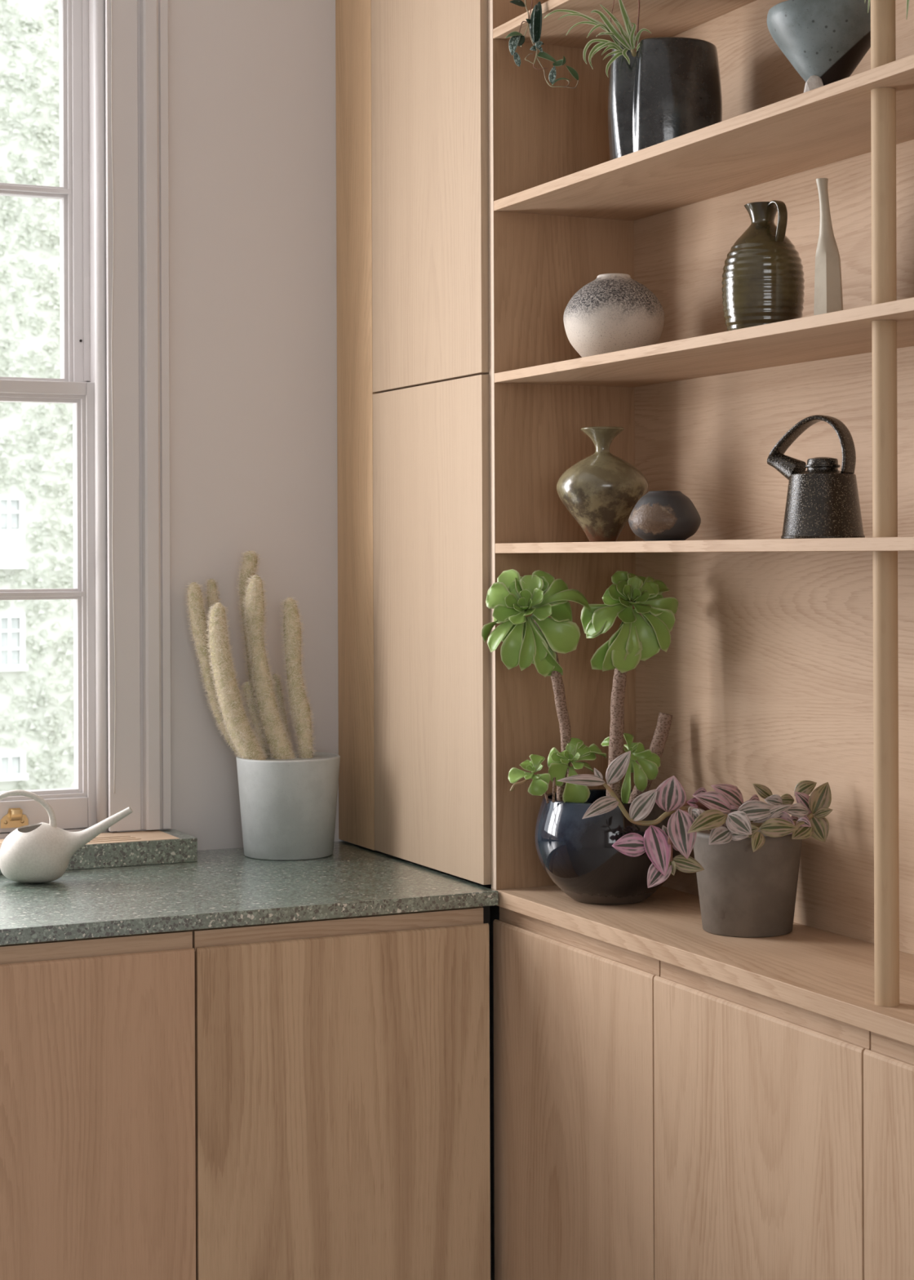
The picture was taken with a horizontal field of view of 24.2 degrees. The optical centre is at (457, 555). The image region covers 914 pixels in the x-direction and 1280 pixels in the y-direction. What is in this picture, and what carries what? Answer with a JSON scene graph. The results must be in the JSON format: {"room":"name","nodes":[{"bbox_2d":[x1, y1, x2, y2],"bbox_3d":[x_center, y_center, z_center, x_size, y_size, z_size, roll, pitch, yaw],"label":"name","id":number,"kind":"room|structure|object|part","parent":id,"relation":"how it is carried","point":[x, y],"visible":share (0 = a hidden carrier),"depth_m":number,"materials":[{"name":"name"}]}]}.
{"room":"kitchen","nodes":[
{"label":"kitchen","id":0,"kind":"room"},
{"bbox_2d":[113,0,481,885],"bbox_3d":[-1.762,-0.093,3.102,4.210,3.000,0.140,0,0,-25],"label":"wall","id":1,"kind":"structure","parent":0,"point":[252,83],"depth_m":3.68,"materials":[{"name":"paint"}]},
{"bbox_2d":[0,0,115,839],"bbox_3d":[-1.175,-0.413,3.395,1.245,1.805,0.204,0,0,-25],"label":"window","id":2,"kind":"structure","parent":1,"relation":"in","point":[81,193],"depth_m":3.59,"materials":[{"name":"paint"}]},
{"bbox_2d":[0,808,28,828],"bbox_3d":[-0.729,0.434,3.526,0.046,0.032,0.017,0,0,-25],"label":"lift","id":3,"kind":"object","parent":2,"relation":"attached to","point":[15,818],"visible":1,"depth_m":3.53,"materials":[{"name":"gold metal"}]},
{"bbox_3d":[-1.187,-0.766,3.410,1.153,0.958,0.039,0,0,-25],"label":"moulding","id":4,"kind":"part","parent":2,"relation":"part of","materials":[{"name":"paint"}]},
{"bbox_3d":[-1.160,-0.278,3.362,1.165,0.022,0.045,0,0,-25],"label":"rail","id":5,"kind":"part","parent":2,"relation":"part of","materials":[{"name":"paint"}]},
{"bbox_3d":[-1.160,0.070,3.364,1.165,0.675,0.039,0,0,-25],"label":"moulding","id":6,"kind":"part","parent":2,"relation":"part of","materials":[{"name":"paint"}]},
{"bbox_3d":[-1.179,0.475,3.413,1.245,0.029,0.164,0,0,-25],"label":"sill","id":7,"kind":"part","parent":2,"relation":"part of","materials":[{"name":"paint"}]},
{"bbox_3d":[-1.158,0.434,3.362,1.165,0.052,0.045,0,0,-25],"label":"rail","id":8,"kind":"part","parent":2,"relation":"part of","materials":[{"name":"paint"}]},
{"bbox_3d":[-1.171,-0.418,3.387,1.245,1.795,0.111,0,0,-25],"label":"box frame","id":9,"kind":"part","parent":2,"relation":"part of","materials":[{"name":"paint"}]},
{"bbox_3d":[-0.575,-0.458,3.561,0.006,1.710,0.002,0,0,-25],"label":"sash cord","id":10,"kind":"part","parent":2,"relation":"part of","materials":[{"name":"fabric"}]},
{"bbox_2d":[105,0,171,831],"bbox_3d":[-0.534,-0.429,3.583,0.106,1.777,0.020,0,0,-25],"label":"trim","id":11,"kind":"structure","parent":1,"relation":"attached to","point":[140,119],"depth_m":3.58,"materials":[{"name":"paint"}]},
{"bbox_2d":[481,884,499,1279],"bbox_3d":[1.472,-0.106,0.949,0.150,3.000,6.485,0,0,-25],"label":"wall","id":12,"kind":"structure","parent":0,"point":[495,909],"depth_m":3.82,"materials":[{"name":"paint"}]},
{"bbox_3d":[-0.432,1.452,0.065,4.360,0.100,7.085,0,0,-25],"label":"floor","id":13,"kind":"structure","parent":0,"visible":0},
{"bbox_2d":[0,929,195,1279],"bbox_3d":[-0.699,0.964,3.165,0.459,0.877,0.600,0,0,-25],"label":"base cabinet","id":14,"kind":"object","parent":13,"relation":"on","point":[98,1162],"visible":0.97,"depth_m":2.93,"materials":[{"name":"brown wood"}]},
{"bbox_3d":[-0.581,0.542,2.906,0.457,0.028,0.012,0,0,-25],"label":"finger pull","id":15,"kind":"part","parent":14,"relation":"part of","materials":[{"name":"brown wood"}]},
{"bbox_2d":[189,906,490,1279],"bbox_3d":[-0.282,0.963,3.358,0.456,0.877,0.600,0,0,-25],"label":"base cabinet","id":16,"kind":"object","parent":13,"relation":"on","point":[342,1064],"visible":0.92,"depth_m":3.08,"materials":[{"name":"brown wood"}]},
{"bbox_2d":[0,840,497,945],"bbox_3d":[-1.780,0.518,2.671,3.772,0.022,0.622,0,0,-25],"label":"countertop","id":17,"kind":"structure","parent":16,"relation":"on","point":[228,887],"depth_m":3.16,"materials":[{"name":"stone"}]},
{"bbox_2d":[0,789,133,883],"bbox_3d":[-0.615,0.431,3.281,0.235,0.142,0.098,0,0,0],"label":"watering can","id":18,"kind":"object","parent":17,"relation":"on","point":[40,852],"visible":1,"depth_m":3.25,"materials":[{"name":"ceramic"}]},
{"bbox_3d":[-0.674,0.402,3.281,0.118,0.084,0.012,0,0,0],"label":"handle","id":19,"kind":"part","parent":18,"relation":"part of","materials":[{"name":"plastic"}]},
{"bbox_2d":[0,829,197,874],"bbox_3d":[-1.103,0.485,3.257,1.433,0.039,0.129,0,0,-25],"label":"window ledge","id":20,"kind":"object","parent":17,"relation":"on","point":[132,848],"visible":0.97,"depth_m":3.46,"materials":[{"name":"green stone"}]},
{"bbox_2d":[182,550,340,860],"bbox_3d":[-0.328,0.246,3.580,0.262,0.510,0.174,0,0,0],"label":"potted cactus","id":21,"kind":"object","parent":17,"relation":"on","point":[288,797],"visible":1,"depth_m":3.55,"materials":[{"name":"beige plant"}]},
{"bbox_3d":[-0.389,0.194,3.615,0.068,0.309,0.018,0,0,0],"label":"stem","id":22,"kind":"part","parent":21,"relation":"part of","materials":[{"name":"beige plant"}]},
{"bbox_3d":[-0.398,0.198,3.590,0.109,0.308,0.025,0,0,0],"label":"stem","id":23,"kind":"part","parent":21,"relation":"part of","materials":[{"name":"beige plant"}]},
{"bbox_3d":[-0.366,0.217,3.558,0.094,0.277,0.036,0,0,0],"label":"stem","id":24,"kind":"part","parent":21,"relation":"part of","materials":[{"name":"beige plant"}]},
{"bbox_3d":[-0.347,0.169,3.620,0.045,0.355,0.024,0,0,0],"label":"stem","id":25,"kind":"part","parent":21,"relation":"part of","materials":[{"name":"beige plant"}]},
{"bbox_3d":[-0.336,0.280,3.595,0.047,0.136,0.019,0,0,0],"label":"stem","id":26,"kind":"part","parent":21,"relation":"part of","materials":[{"name":"beige plant"}]},
{"bbox_3d":[-0.312,0.193,3.576,0.083,0.322,0.035,0,0,0],"label":"stem","id":27,"kind":"part","parent":21,"relation":"part of","materials":[{"name":"beige plant"}]},
{"bbox_3d":[-0.297,0.273,3.610,0.034,0.147,0.015,0,0,0],"label":"stem","id":28,"kind":"part","parent":21,"relation":"part of","materials":[{"name":"beige plant"}]},
{"bbox_2d":[235,751,340,860],"bbox_3d":[-0.282,0.418,3.580,0.174,0.165,0.174,0,0,0],"label":"pot","id":29,"kind":"object","parent":21,"relation":"attached to","point":[288,799],"depth_m":3.51,"materials":[{"name":"grey ceramic"}]},
{"bbox_3d":[-0.267,0.208,3.585,0.049,0.277,0.031,0,0,0],"label":"stem","id":30,"kind":"part","parent":21,"relation":"part of","materials":[{"name":"beige plant"}]},
{"bbox_2d":[335,0,491,884],"bbox_3d":[0.037,-0.547,3.533,0.275,2.086,0.589,0,0,-25],"label":"tall cabinet","id":31,"kind":"object","parent":17,"relation":"on","point":[412,162],"visible":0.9,"depth_m":3.44,"materials":[{"name":"brown wood"}]},
{"bbox_3d":[-0.168,-0.546,3.674,0.020,2.086,0.161,0,0,-25],"label":"filler panel","id":32,"kind":"part","parent":31,"relation":"part of","materials":[{"name":"brown wood"}]},
{"bbox_3d":[-0.046,-0.933,3.406,0.020,1.314,0.426,0,0,-25],"label":"door","id":33,"kind":"part","parent":31,"relation":"part of","materials":[{"name":"brown wood"}]},
{"bbox_3d":[-0.042,0.112,3.406,0.020,0.767,0.426,0,0,-25],"label":"door","id":34,"kind":"part","parent":31,"relation":"part of","materials":[{"name":"brown wood"}]},
{"bbox_3d":[-0.166,0.541,3.098,0.450,0.028,0.012,0,0,-25],"label":"finger pull","id":35,"kind":"part","parent":16,"relation":"part of","materials":[{"name":"brown wood"}]},
{"bbox_2d":[482,906,491,1279],"bbox_3d":[0.039,0.963,3.232,0.017,0.874,0.024,0,0,-25],"label":"cabinet filler","id":36,"kind":"object","parent":13,"relation":"on","point":[486,908],"visible":0.02,"depth_m":3.22,"materials":[{"name":"black wood"}]},
{"bbox_2d":[493,906,660,1279],"bbox_3d":[0.270,0.962,3.054,0.250,0.874,0.478,0,0,-25],"label":"base cabinet","id":37,"kind":"object","parent":13,"relation":"on","point":[574,1091],"visible":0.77,"depth_m":2.99,"materials":[{"name":"brown wood"}]},
{"bbox_3d":[0.168,0.539,3.008,0.012,0.028,0.476,0,0,-25],"label":"finger pull","id":38,"kind":"part","parent":37,"relation":"part of","materials":[{"name":"brown wood"}]},
{"bbox_2d":[653,960,871,1279],"bbox_3d":[0.467,0.961,2.627,0.250,0.874,0.459,0,0,-25],"label":"base cabinet","id":39,"kind":"object","parent":13,"relation":"on","point":[759,1098],"visible":0.79,"depth_m":2.57,"materials":[{"name":"brown wood"}]},
{"bbox_3d":[0.366,0.539,2.581,0.012,0.028,0.457,0,0,-25],"label":"finger pull","id":40,"kind":"part","parent":39,"relation":"part of","materials":[{"name":"brown wood"}]},
{"bbox_2d":[863,1031,913,1279],"bbox_3d":[0.661,0.961,2.209,0.250,0.874,0.459,0,0,-25],"label":"base cabinet","id":41,"kind":"object","parent":13,"relation":"on","point":[889,1065],"visible":0.81,"depth_m":2.32,"materials":[{"name":"brown wood"}]},
{"bbox_2d":[493,884,913,1045],"bbox_3d":[0.464,0.511,2.634,0.263,0.024,1.394,0,0,-25],"label":"countertop","id":42,"kind":"structure","parent":41,"relation":"on","point":[825,973],"depth_m":2.70,"materials":[{"name":"brown wood"}]},
{"bbox_2d":[481,568,681,905],"bbox_3d":[0.182,0.260,3.104,0.291,0.481,0.214,0,0,0],"label":"potted aeonium","id":43,"kind":"object","parent":42,"relation":"on","point":[578,855],"visible":0.91,"depth_m":3.06,"materials":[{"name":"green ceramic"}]},
{"bbox_2d":[534,789,681,905],"bbox_3d":[0.221,0.425,3.104,0.215,0.150,0.215,0,0,0],"label":"pot","id":44,"kind":"object","parent":43,"relation":"attached to","point":[578,854],"depth_m":3.02,"materials":[{"name":"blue ceramic"}]},
{"bbox_2d":[556,750,832,937],"bbox_3d":[0.310,0.377,2.829,0.359,0.245,0.185,0,0,0],"label":"plant","id":45,"kind":"object","parent":42,"relation":"on","point":[746,862],"visible":1,"depth_m":2.79,"materials":[{"name":"grey ceramic"}]},
{"bbox_3d":[0.260,0.327,2.802,0.138,0.060,0.032,0,0,-11],"label":"stem","id":46,"kind":"part","parent":45,"relation":"part of","materials":[{"name":"plant"}]},
{"bbox_3d":[0.296,0.364,2.785,0.062,0.064,0.009,0,0,-45],"label":"stem","id":47,"kind":"part","parent":45,"relation":"part of","materials":[{"name":"pink plant"}]},
{"bbox_3d":[0.340,0.348,2.841,0.096,0.048,0.012,0,0,-32],"label":"stem","id":48,"kind":"part","parent":45,"relation":"part of","materials":[{"name":"pink plant"}]},
{"bbox_3d":[0.387,0.432,2.847,0.148,0.134,0.148,0,0,0],"label":"pot","id":49,"kind":"part","parent":45,"relation":"part of","materials":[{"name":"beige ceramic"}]},
{"bbox_3d":[0.430,0.346,2.796,0.074,0.020,0.019,0,0,25],"label":"stem","id":50,"kind":"part","parent":45,"relation":"part of","materials":[{"name":"plant"}]},
{"bbox_2d":[488,0,913,1007],"bbox_3d":[0.462,-0.546,2.626,0.259,2.090,1.411,0,0,-25],"label":"shelving unit","id":51,"kind":"object","parent":42,"relation":"on","point":[786,663],"visible":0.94,"depth_m":3.00,"materials":[{"name":"brown wood"}]},
{"bbox_2d":[505,0,578,88],"bbox_3d":[0.161,-0.787,3.071,0.094,0.241,0.169,0,0,44],"label":"trailing plant","id":52,"kind":"object","parent":51,"relation":"hanging from","point":[535,23],"visible":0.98,"depth_m":3.04,"materials":[{"name":"green plant"}]},
{"bbox_3d":[0.141,-0.804,3.072,0.092,0.206,0.054,0,0,0],"label":"stem","id":53,"kind":"part","parent":52,"relation":"part of","materials":[{"name":"green plant"}]},
{"bbox_3d":[0.143,-0.695,3.048,0.061,0.056,0.002,0,0,0],"label":"stem","id":54,"kind":"part","parent":52,"relation":"part of","materials":[{"name":"plant"}]},
{"bbox_3d":[0.169,-0.545,3.259,0.258,2.090,0.016,0,0,-25],"label":"panel","id":55,"kind":"part","parent":51,"relation":"part of","materials":[{"name":"brown wood"}]},
{"bbox_2d":[556,426,648,542],"bbox_3d":[0.211,-0.102,3.089,0.134,0.166,0.134,0,0,0],"label":"vase","id":56,"kind":"object","parent":51,"relation":"on","point":[602,491],"visible":0.93,"depth_m":3.05,"materials":[{"name":"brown ceramic"}]},
{"bbox_2d":[563,273,664,357],"bbox_3d":[0.226,-0.339,3.078,0.146,0.130,0.146,0,0,0],"label":"round vase","id":57,"kind":"object","parent":51,"relation":"on","point":[612,312],"visible":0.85,"depth_m":3.02,"materials":[{"name":"white ceramic"}]},
{"bbox_3d":[0.452,-0.783,2.622,0.240,0.014,1.378,0,0,-25],"label":"shelf","id":58,"kind":"part","parent":51,"relation":"part of","materials":[{"name":"brown wood"}]},
{"bbox_2d":[543,0,722,159],"bbox_3d":[0.244,-0.652,2.956,0.245,0.240,0.158,0,0,0],"label":"spider plant","id":59,"kind":"object","parent":51,"relation":"on","point":[661,89],"visible":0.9,"depth_m":2.89,"materials":[{"name":"green plant"}]},
{"bbox_3d":[0.243,-0.684,2.917,0.011,0.018,0.018,0,0,22],"label":"crown","id":60,"kind":"part","parent":59,"relation":"part of","materials":[{"name":"plant"}]},
{"bbox_3d":[0.288,-0.617,2.956,0.158,0.170,0.158,0,0,0],"label":"pot","id":61,"kind":"part","parent":59,"relation":"part of","materials":[{"name":"ceramic"}]},
{"bbox_2d":[628,490,701,541],"bbox_3d":[0.279,-0.053,2.870,0.097,0.067,0.097,0,0,0],"label":"pot","id":62,"kind":"object","parent":51,"relation":"on","point":[658,515],"visible":0.95,"depth_m":2.84,"materials":[{"name":"black ceramic"}]},
{"bbox_3d":[0.453,-0.525,2.622,0.240,0.015,1.378,0,0,-25],"label":"shelf","id":63,"kind":"part","parent":51,"relation":"part of","materials":[{"name":"brown wood"}]},
{"bbox_3d":[0.454,-0.268,2.622,0.240,0.014,1.378,0,0,-25],"label":"shelf","id":64,"kind":"part","parent":51,"relation":"part of","materials":[{"name":"brown wood"}]},
{"bbox_3d":[0.455,-0.013,2.622,0.240,0.015,1.378,0,0,-25],"label":"shelf","id":65,"kind":"part","parent":51,"relation":"part of","materials":[{"name":"brown wood"}]},
{"bbox_2d":[721,200,804,331],"bbox_3d":[0.388,-0.360,2.705,0.104,0.171,0.104,0,0,-13],"label":"jug","id":66,"kind":"object","parent":51,"relation":"on","point":[763,280],"visible":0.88,"depth_m":2.67,"materials":[{"name":"green ceramic"}]},
{"bbox_3d":[0.400,-0.418,2.680,0.013,0.055,0.037,0,0,-26],"label":"handle","id":67,"kind":"part","parent":66,"relation":"part of","materials":[{"name":"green ceramic"}]},
{"bbox_3d":[0.571,-0.546,2.677,0.018,2.090,1.378,0,0,-25],"label":"panel","id":68,"kind":"part","parent":51,"relation":"part of","materials":[{"name":"brown wood"}]},
{"bbox_2d":[767,414,865,538],"bbox_3d":[0.438,-0.095,2.589,0.112,0.150,0.104,0,0,0],"label":"teapot","id":69,"kind":"object","parent":51,"relation":"on","point":[823,501],"visible":0.92,"depth_m":2.56,"materials":[{"name":"ceramic"}]},
{"bbox_3d":[0.406,-0.109,2.622,0.030,0.042,0.049,0,0,-42],"label":"spout","id":70,"kind":"part","parent":69,"relation":"part of","materials":[{"name":"ceramic"}]},
{"bbox_3d":[0.432,-0.134,2.597,0.108,0.072,0.027,0,0,40],"label":"handle","id":71,"kind":"part","parent":69,"relation":"part of","materials":[{"name":"ceramic"}]},
{"bbox_3d":[0.443,-0.113,2.587,0.043,0.013,0.043,0,0,0],"label":"lid","id":72,"kind":"part","parent":69,"relation":"part of","materials":[{"name":"ceramic"}]},
{"bbox_2d":[767,0,871,92],"bbox_3d":[0.439,-0.592,2.540,0.139,0.118,0.139,0,0,0],"label":"vase","id":73,"kind":"object","parent":51,"relation":"on","point":[825,41],"visible":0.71,"depth_m":2.50,"materials":[{"name":"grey ceramic"}]},
{"bbox_2d":[813,177,843,315],"bbox_3d":[0.451,-0.366,2.591,0.038,0.183,0.037,0,0,0],"label":"bottle","id":74,"kind":"object","parent":51,"relation":"on","point":[828,298],"visible":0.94,"depth_m":2.58,"materials":[{"name":"ceramic"}]},
{"bbox_3d":[0.473,-0.654,2.373,0.027,0.243,0.027,0,0,-25],"label":"post","id":75,"kind":"part","parent":51,"relation":"part of","materials":[{"name":"brown wood"}]},
{"bbox_3d":[0.474,-0.396,2.373,0.027,0.243,0.027,0,0,-25],"label":"post","id":76,"kind":"part","parent":51,"relation":"part of","materials":[{"name":"brown wood"}]},
{"bbox_3d":[0.475,-0.140,2.373,0.027,0.240,0.027,0,0,-25],"label":"post","id":77,"kind":"part","parent":51,"relation":"part of","materials":[{"name":"brown wood"}]},
{"bbox_3d":[0.477,0.247,2.373,0.027,0.504,0.027,0,0,-25],"label":"post","id":78,"kind":"part","parent":51,"relation":"part of","materials":[{"name":"brown wood"}]},
{"bbox_2d":[864,0,910,17],"bbox_3d":[0.561,-0.636,2.268,0.263,0.207,0.151,0,0,0],"label":"spider plant","id":79,"kind":"object","parent":51,"relation":"on","point":[908,1],"visible":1,"depth_m":2.30,"materials":[{"name":"green plant"}]},
{"bbox_3d":[0.560,0.538,2.163,0.012,0.028,0.457,0,0,-25],"label":"finger pull","id":80,"kind":"part","parent":41,"relation":"part of","materials":[{"name":"brown wood"}]},
{"label":"outside","id":81,"kind":"structure","parent":0,"visible":0},
{"bbox_2d":[0,0,74,791],"bbox_3d":[-3.167,-3.937,21.078,80.000,21.300,31.900,0,0,-25],"label":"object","id":82,"kind":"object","parent":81,"point":[37,714],"visible":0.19,"depth_m":30.25,"materials":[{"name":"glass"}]},
{"bbox_3d":[-6.395,-0.734,30.079,0.125,0.220,0.020,0,0,-25],"label":"pane","id":83,"kind":"part","parent":82,"relation":"part of","materials":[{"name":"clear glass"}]},
{"bbox_3d":[-6.387,1.439,30.079,0.125,0.233,0.020,0,0,-25],"label":"pane","id":84,"kind":"part","parent":82,"relation":"part of","materials":[{"name":"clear glass"}]},
{"bbox_3d":[-6.388,1.186,30.079,0.125,0.233,0.020,0,0,-25],"label":"pane","id":85,"kind":"part","parent":82,"relation":"part of","materials":[{"name":"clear glass"}]},
{"bbox_3d":[-6.389,0.932,30.079,0.125,0.233,0.020,0,0,-25],"label":"pane","id":86,"kind":"part","parent":82,"relation":"part of","materials":[{"name":"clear glass"}]},
{"bbox_3d":[-6.394,-0.494,30.079,0.125,0.220,0.020,0,0,-25],"label":"pane","id":87,"kind":"part","parent":82,"relation":"part of","materials":[{"name":"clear glass"}]},
{"bbox_3d":[-6.381,2.936,30.079,0.125,0.320,0.020,0,0,-25],"label":"pane","id":88,"kind":"part","parent":82,"relation":"part of","materials":[{"name":"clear glass"}]},
{"bbox_3d":[-6.263,-0.495,30.140,0.125,0.220,0.020,0,0,-25],"label":"pane","id":89,"kind":"part","parent":82,"relation":"part of","materials":[{"name":"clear glass"}]},
{"bbox_3d":[-6.264,-0.735,30.140,0.125,0.220,0.020,0,0,-25],"label":"pane","id":90,"kind":"part","parent":82,"relation":"part of","materials":[{"name":"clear glass"}]},
{"bbox_3d":[-6.249,2.935,30.140,0.125,0.320,0.020,0,0,-25],"label":"pane","id":91,"kind":"part","parent":82,"relation":"part of","materials":[{"name":"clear glass"}]},
{"bbox_3d":[-6.255,1.438,30.140,0.125,0.233,0.020,0,0,-25],"label":"pane","id":92,"kind":"part","parent":82,"relation":"part of","materials":[{"name":"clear glass"}]},
{"bbox_3d":[-6.256,1.185,30.140,0.125,0.233,0.020,0,0,-25],"label":"pane","id":93,"kind":"part","parent":82,"relation":"part of","materials":[{"name":"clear glass"}]},
{"bbox_3d":[-6.257,0.932,30.140,0.125,0.233,0.020,0,0,-25],"label":"pane","id":94,"kind":"part","parent":82,"relation":"part of","materials":[{"name":"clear glass"}]}
]}

